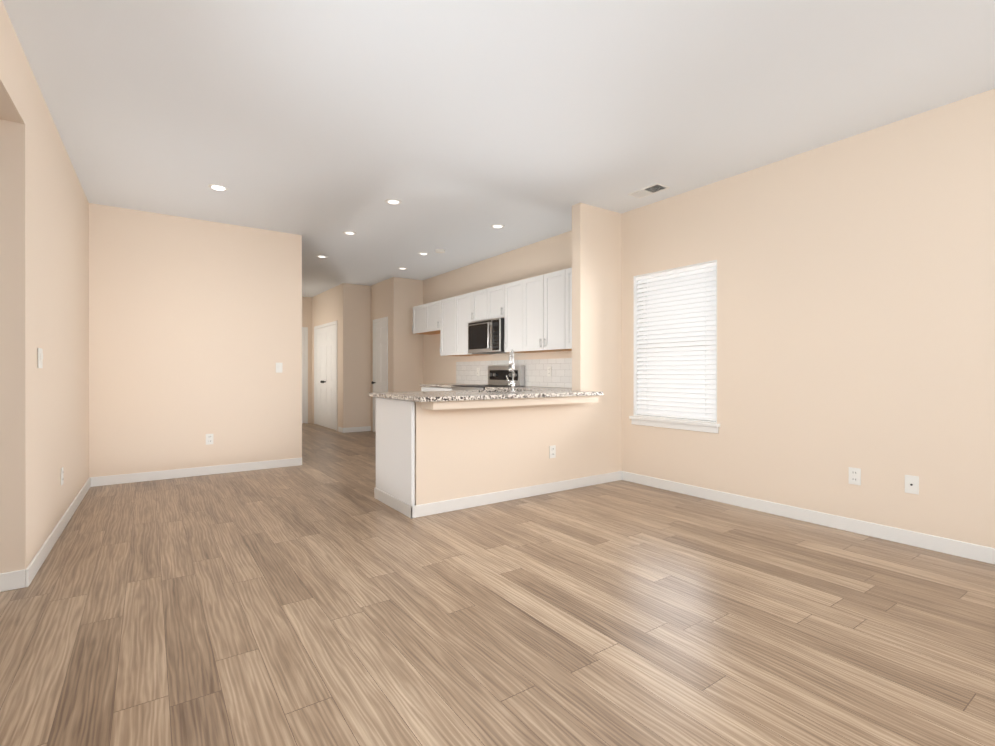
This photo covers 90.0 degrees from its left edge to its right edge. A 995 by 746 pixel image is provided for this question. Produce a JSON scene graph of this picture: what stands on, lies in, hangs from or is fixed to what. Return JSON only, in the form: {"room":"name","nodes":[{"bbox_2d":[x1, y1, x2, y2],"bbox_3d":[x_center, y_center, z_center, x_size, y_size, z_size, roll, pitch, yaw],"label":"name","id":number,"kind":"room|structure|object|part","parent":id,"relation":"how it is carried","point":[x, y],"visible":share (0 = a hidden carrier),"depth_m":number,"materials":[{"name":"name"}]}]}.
{"room":"empty living room","nodes":[
{"label":"empty living room","id":0,"kind":"room"},
{"bbox_2d":[0,0,24,123],"bbox_3d":[-2.108,-1.464,1.971,0.144,0.360,1.360,0,0,-35],"label":"wall","id":1,"kind":"structure","parent":0,"point":[12,81],"depth_m":2.37,"materials":[{"name":"beige paint"}]},
{"bbox_2d":[0,55,88,572],"bbox_3d":[-3.281,-0.271,3.709,0.170,2.750,2.830,0,0,-35],"label":"wall","id":2,"kind":"structure","parent":0,"point":[44,293],"depth_m":2.87,"materials":[{"name":"beige paint"}]},
{"bbox_2d":[38,348,42,367],"bbox_3d":[-2.630,-0.085,2.865,0.010,0.115,0.118,0,0,-35],"label":"light switch","id":3,"kind":"object","parent":2,"relation":"attached to","point":[40,357],"visible":1,"depth_m":2.85,"materials":[{"name":"white plastic"}]},
{"bbox_2d":[25,477,90,586],"bbox_3d":[-3.189,1.058,3.693,0.060,0.092,2.723,0,0,-35],"label":"baseboard","id":4,"kind":"structure","parent":2,"relation":"attached to","point":[36,563],"depth_m":3.16,"materials":[{"name":"white paint"}]},
{"bbox_2d":[61,467,62,484],"bbox_3d":[-3.056,0.724,3.494,0.008,0.115,0.072,0,0,-35],"label":"electrical outlet","id":5,"kind":"object","parent":2,"relation":"attached to","point":[61,475],"visible":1,"depth_m":3.48,"materials":[{"name":"white plastic"}]},
{"bbox_2d":[89,203,301,476],"bbox_3d":[-3.182,-0.273,5.433,1.975,2.750,0.120,0,0,-35],"label":"wall","id":6,"kind":"structure","parent":0,"point":[195,331],"depth_m":5.29,"materials":[{"name":"beige paint"}]},
{"bbox_2d":[91,458,301,486],"bbox_3d":[-3.139,1.056,5.383,1.962,0.092,0.013,0,0,-35],"label":"baseboard","id":7,"kind":"structure","parent":6,"relation":"attached to","point":[156,475],"depth_m":5.29,"materials":[{"name":"white paint"}]},
{"bbox_2d":[206,434,212,444],"bbox_3d":[-3.123,0.718,5.396,0.072,0.115,0.008,0,0,-35],"label":"electrical outlet","id":8,"kind":"object","parent":6,"relation":"attached to","point":[209,438],"visible":1,"depth_m":5.39,"materials":[{"name":"white plastic"}]},
{"bbox_2d":[276,363,281,372],"bbox_3d":[-2.545,-0.063,5.800,0.072,0.115,0.010,0,0,-35],"label":"light switch","id":9,"kind":"object","parent":6,"relation":"attached to","point":[278,367],"visible":1,"depth_m":5.80,"materials":[{"name":"white plastic"}]},
{"bbox_2d":[302,297,311,423],"bbox_3d":[-4.728,-0.278,10.492,1.545,2.750,0.120,0,0,-35],"label":"wall","id":10,"kind":"structure","parent":0,"point":[306,311],"depth_m":10.86,"materials":[{"name":"beige paint"}]},
{"bbox_2d":[302,327,307,423],"bbox_3d":[-4.480,0.052,10.545,0.900,2.089,0.076,0,0,-35],"label":"door","id":11,"kind":"structure","parent":10,"relation":"in","point":[305,375],"depth_m":10.79,"materials":[{"name":"white paint"}]},
{"bbox_2d":[312,283,370,430],"bbox_3d":[-2.990,-0.278,10.405,1.200,2.750,2.260,0,0,-35],"label":"wall","id":12,"kind":"structure","parent":0,"point":[346,307],"depth_m":9.31,"materials":[{"name":"beige paint"}]},
{"bbox_2d":[314,321,336,430],"bbox_3d":[-3.507,0.052,10.030,0.076,2.089,1.560,0,0,-35],"label":"laundry door","id":13,"kind":"structure","parent":12,"relation":"in","point":[325,375],"depth_m":10.01,"materials":[{"name":"white paint"}]},
{"bbox_2d":[343,426,370,432],"bbox_3d":[-2.615,1.053,9.280,0.520,0.092,0.013,0,0,-35],"label":"baseboard","id":14,"kind":"structure","parent":12,"relation":"attached to","point":[356,429],"depth_m":9.27,"materials":[{"name":"white paint"}]},
{"bbox_2d":[371,277,422,430],"bbox_3d":[-1.818,-0.276,9.186,0.680,2.750,1.080,0,0,-35],"label":"wall","id":15,"kind":"structure","parent":0,"point":[395,300],"depth_m":8.71,"materials":[{"name":"beige paint"}]},
{"bbox_2d":[372,317,387,431],"bbox_3d":[-2.154,0.053,9.006,0.076,2.089,0.690,0,0,-35],"label":"pantry door","id":16,"kind":"structure","parent":15,"relation":"in","point":[380,356],"depth_m":9.04,"materials":[{"name":"white paint"}]},
{"bbox_2d":[0,423,994,745],"bbox_3d":[-2.011,1.134,3.837,7.400,0.060,14.500,0,0,-35],"label":"floor","id":17,"kind":"structure","parent":0,"point":[320,595],"depth_m":2.19,"materials":[{"name":"brown wood"}]},
{"bbox_2d":[377,396,460,515],"bbox_3d":[-0.701,0.660,4.281,0.450,0.888,0.620,0,0,-35],"label":"base cabinet","id":18,"kind":"object","parent":17,"relation":"on","point":[395,418],"depth_m":3.99,"materials":[{"name":"white wood"}]},
{"bbox_2d":[369,388,598,403],"bbox_3d":[0.146,0.190,4.658,2.406,0.033,1.030,0,0,-35],"label":"countertop","id":19,"kind":"structure","parent":18,"relation":"on","point":[489,393],"depth_m":4.16,"materials":[{"name":"stone"}]},
{"bbox_2d":[506,356,516,391],"bbox_3d":[0.111,0.008,4.624,0.141,0.330,0.149,0,0,-35],"label":"faucet","id":20,"kind":"object","parent":19,"relation":"on","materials":[{"name":"silver metal"}]},
{"bbox_2d":[497,396,548,406],"bbox_3d":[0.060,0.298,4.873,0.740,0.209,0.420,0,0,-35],"label":"sink","id":21,"kind":"object","parent":19,"relation":"in","point":[544,400],"depth_m":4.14,"materials":[{"name":"beige paint"}]},
{"bbox_2d":[421,388,432,391],"bbox_3d":[-0.746,0.656,7.485,0.620,0.888,0.550,0,0,-35],"label":"base cabinet","id":22,"kind":"object","parent":17,"relation":"on","point":[422,389],"depth_m":7.32,"materials":[{"name":"white wood"}]},
{"bbox_2d":[433,388,464,391],"bbox_3d":[-0.495,0.657,7.128,0.620,0.888,0.550,0,0,-35],"label":"base cabinet","id":23,"kind":"object","parent":17,"relation":"on","point":[434,389],"depth_m":6.84,"materials":[{"name":"white wood"}]},
{"bbox_2d":[421,384,492,387],"bbox_3d":[-0.623,0.187,7.302,0.631,0.033,0.998,0,0,-35],"label":"countertop","id":24,"kind":"structure","parent":23,"relation":"on","point":[423,385],"depth_m":7.30,"materials":[{"name":"beige stone"}]},
{"bbox_2d":[461,400,496,408],"bbox_3d":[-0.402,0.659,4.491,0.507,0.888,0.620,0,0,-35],"label":"base cabinet","id":25,"kind":"object","parent":17,"relation":"on","point":[464,403],"depth_m":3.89,"materials":[{"name":"white"}]},
{"bbox_2d":[452,365,524,390],"bbox_3d":[-0.156,0.501,6.551,0.722,1.199,0.749,0,0,-35],"label":"range","id":26,"kind":"object","parent":17,"relation":"on","point":[497,376],"visible":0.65,"depth_m":6.58,"materials":[{"name":"silver metal"}]},
{"bbox_2d":[549,392,602,403],"bbox_3d":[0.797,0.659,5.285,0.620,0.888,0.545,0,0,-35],"label":"base cabinet","id":27,"kind":"object","parent":17,"relation":"on","point":[589,396],"depth_m":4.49,"materials":[{"name":"white"}]},
{"bbox_2d":[2,0,994,296],"bbox_3d":[-2.011,-1.676,3.834,7.400,0.060,14.500,0,0,-35],"label":"ceiling","id":28,"kind":"structure","parent":0,"point":[458,128],"depth_m":3.00,"materials":[{"name":"white paint"}]},
{"bbox_2d":[208,184,227,190],"bbox_3d":[-2.477,-1.642,4.412,0.156,0.008,0.156,0,0,-35],"label":"recessed light","id":29,"kind":"object","parent":28,"relation":"in","point":[217,187],"visible":1,"depth_m":4.39,"materials":[{"name":"white paint"}]},
{"bbox_2d":[343,231,356,234],"bbox_3d":[-1.736,-1.644,5.847,0.156,0.008,0.156,0,0,-35],"label":"recessed light","id":30,"kind":"object","parent":28,"relation":"in","point":[349,232],"visible":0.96,"depth_m":5.83,"materials":[{"name":"white paint"}]},
{"bbox_2d":[385,199,401,204],"bbox_3d":[-0.998,-1.643,4.777,0.156,0.008,0.156,0,0,-35],"label":"recessed light","id":31,"kind":"object","parent":28,"relation":"in","point":[393,201],"visible":0.96,"depth_m":4.76,"materials":[{"name":"white paint"}]},
{"bbox_2d":[435,249,444,252],"bbox_3d":[-0.768,-1.633,6.660,0.136,0.032,0.136,0,0,-35],"label":"smoke detector","id":32,"kind":"object","parent":28,"relation":"attached to","point":[439,250],"visible":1,"depth_m":6.62,"materials":[{"name":"white plastic"}]},
{"bbox_2d":[491,224,504,227],"bbox_3d":[0.004,-1.643,5.577,0.156,0.008,0.156,0,0,-35],"label":"recessed light","id":33,"kind":"object","parent":28,"relation":"in","point":[497,226],"visible":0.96,"depth_m":5.57,"materials":[{"name":"white paint"}]},
{"bbox_2d":[628,183,669,197],"bbox_3d":[1.364,-1.640,4.491,0.180,0.013,0.330,0,0,-35],"label":"ceiling vent","id":34,"kind":"object","parent":28,"relation":"in","point":[649,190],"visible":1,"depth_m":4.48,"materials":[{"name":"white metal"}]},
{"bbox_2d":[415,202,621,504],"bbox_3d":[0.296,-0.272,4.526,2.330,2.750,0.120,0,0,-35],"label":"wall","id":35,"kind":"structure","parent":0,"point":[464,452],"depth_m":4.73,"materials":[{"name":"beige paint"}]},
{"bbox_2d":[415,471,621,517],"bbox_3d":[0.321,1.057,4.463,2.337,0.092,0.013,0,0,-35],"label":"baseboard","id":36,"kind":"structure","parent":35,"relation":"attached to","point":[427,509],"depth_m":4.31,"materials":[{"name":"white paint"}]},
{"bbox_2d":[549,445,555,457],"bbox_3d":[0.510,0.728,4.597,0.072,0.115,0.008,0,0,-35],"label":"outlet","id":37,"kind":"object","parent":35,"relation":"attached to","point":[552,451],"visible":1,"depth_m":4.59,"materials":[{"name":"white plastic"}]},
{"bbox_2d":[423,89,994,547],"bbox_3d":[1.816,-0.272,4.492,0.120,2.750,10.780,0,0,-35],"label":"wall","id":38,"kind":"structure","parent":0,"point":[855,301],"depth_m":3.50,"materials":[{"name":"beige paint"}]},
{"bbox_2d":[413,305,436,334],"bbox_3d":[-1.136,-0.892,8.294,0.345,0.456,0.540,0,0,-35],"label":"upper cabinet","id":39,"kind":"object","parent":38,"relation":"attached to","point":[416,309],"depth_m":8.32,"materials":[{"name":"white wood"}]},
{"bbox_2d":[421,301,436,331],"bbox_3d":[-0.892,-0.892,7.945,0.345,0.456,0.543,0,0,-35],"label":"upper cabinet","id":40,"kind":"object","parent":38,"relation":"attached to","point":[428,311],"depth_m":7.93,"materials":[{"name":"white wood"}]},
{"bbox_2d":[437,297,452,355],"bbox_3d":[-0.606,-0.692,7.537,0.345,0.856,0.571,0,0,-35],"label":"upper cabinet","id":41,"kind":"object","parent":38,"relation":"attached to","point":[445,306],"depth_m":7.51,"materials":[{"name":"white wood"}]},
{"bbox_2d":[453,293,491,355],"bbox_3d":[-0.360,-0.691,7.187,0.345,0.856,0.513,0,0,-35],"label":"upper cabinet","id":42,"kind":"object","parent":38,"relation":"attached to","point":[461,302],"depth_m":7.13,"materials":[{"name":"white wood"}]},
{"bbox_2d":[469,289,484,321],"bbox_3d":[-0.086,-0.911,6.796,0.345,0.416,0.438,0,0,-35],"label":"upper cabinet","id":43,"kind":"object","parent":38,"relation":"attached to","point":[477,298],"depth_m":6.78,"materials":[{"name":"white wood"}]},
{"bbox_2d":[485,285,500,319],"bbox_3d":[0.100,-0.911,6.531,0.345,0.416,0.440,0,0,-35],"label":"upper cabinet","id":44,"kind":"object","parent":38,"relation":"attached to","point":[493,294],"depth_m":6.46,"materials":[{"name":"white wood"}]},
{"bbox_2d":[468,318,506,353],"bbox_3d":[-0.043,-0.481,6.629,0.462,0.420,0.751,0,0,-35],"label":"over-the-range microwave","id":45,"kind":"object","parent":44,"relation":"attached to","point":[485,336],"visible":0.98,"depth_m":6.47,"materials":[{"name":"silver metal"}]},
{"bbox_2d":[501,281,516,351],"bbox_3d":[0.352,-0.690,6.171,0.345,0.856,0.435,0,0,-35],"label":"upper cabinet","id":46,"kind":"object","parent":38,"relation":"attached to","point":[509,290],"depth_m":6.18,"materials":[{"name":"white wood"}]},
{"bbox_2d":[517,270,560,351],"bbox_3d":[0.655,-0.690,5.740,0.345,0.856,0.850,0,0,-35],"label":"upper cabinet","id":47,"kind":"object","parent":38,"relation":"attached to","point":[535,312],"depth_m":5.70,"materials":[{"name":"white wood"}]},
{"bbox_2d":[547,367,551,375],"bbox_3d":[0.631,-0.018,6.055,0.008,0.115,0.072,0,0,-35],"label":"outlet","id":48,"kind":"object","parent":38,"relation":"attached to","point":[549,371],"visible":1,"depth_m":6.05,"materials":[{"name":"white plastic"}]},
{"bbox_2d":[561,268,571,350],"bbox_3d":[0.951,-0.689,5.317,0.345,0.856,0.413,0,0,-35],"label":"upper cabinet","id":49,"kind":"object","parent":38,"relation":"attached to","point":[566,274],"depth_m":5.32,"materials":[{"name":"white wood"}]},
{"bbox_2d":[629,260,719,432],"bbox_3d":[1.664,-0.229,4.676,0.142,1.494,0.965,0,0,-35],"label":"window","id":50,"kind":"structure","parent":38,"relation":"attached to","point":[682,424],"depth_m":4.73,"materials":[{"name":"white paint"}]},
{"bbox_3d":[1.720,-0.272,4.715,0.006,1.386,0.881,0,0,-35],"label":"glass","id":51,"kind":"part","parent":50,"relation":"part of","materials":[{"name":"white"}]},
{"bbox_2d":[636,262,715,420],"bbox_3d":[1.667,-0.274,4.678,0.050,1.380,0.873,0,0,-35],"label":"window blind","id":52,"kind":"object","parent":38,"relation":"attached to","point":[705,390],"visible":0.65,"depth_m":4.65,"materials":[{"name":"white plastic"}]},
{"bbox_2d":[622,471,994,563],"bbox_3d":[3.068,1.059,2.592,0.013,0.092,6.230,0,0,-35],"label":"baseboard","id":53,"kind":"structure","parent":38,"relation":"attached to","point":[951,546],"depth_m":3.54,"materials":[{"name":"white paint"}]},
{"bbox_2d":[849,467,860,484],"bbox_3d":[2.472,0.714,3.445,0.008,0.115,0.072,0,0,-35],"label":"electrical outlet","id":54,"kind":"object","parent":38,"relation":"attached to","point":[854,476],"visible":1,"depth_m":3.44,"materials":[{"name":"white plastic"}]},
{"bbox_2d":[905,475,918,494],"bbox_3d":[2.650,0.715,3.185,0.015,0.115,0.072,0,0,-35],"label":"electrical outlet","id":55,"kind":"object","parent":38,"relation":"attached to","point":[911,484],"visible":1,"depth_m":3.18,"materials":[{"name":"white plastic"}]},
{"bbox_3d":[-3.556,-0.269,1.861,2.402,2.750,0.120,0,0,-35],"label":"wall","id":56,"kind":"structure","parent":0,"visible":0},
{"bbox_2d":[0,569,24,591],"bbox_3d":[-3.469,1.060,1.842,2.522,0.092,0.013,0,0,-35],"label":"baseboard","id":57,"kind":"structure","parent":56,"relation":"attached to","point":[12,580],"depth_m":2.53,"materials":[{"name":"white paint"}]}
]}

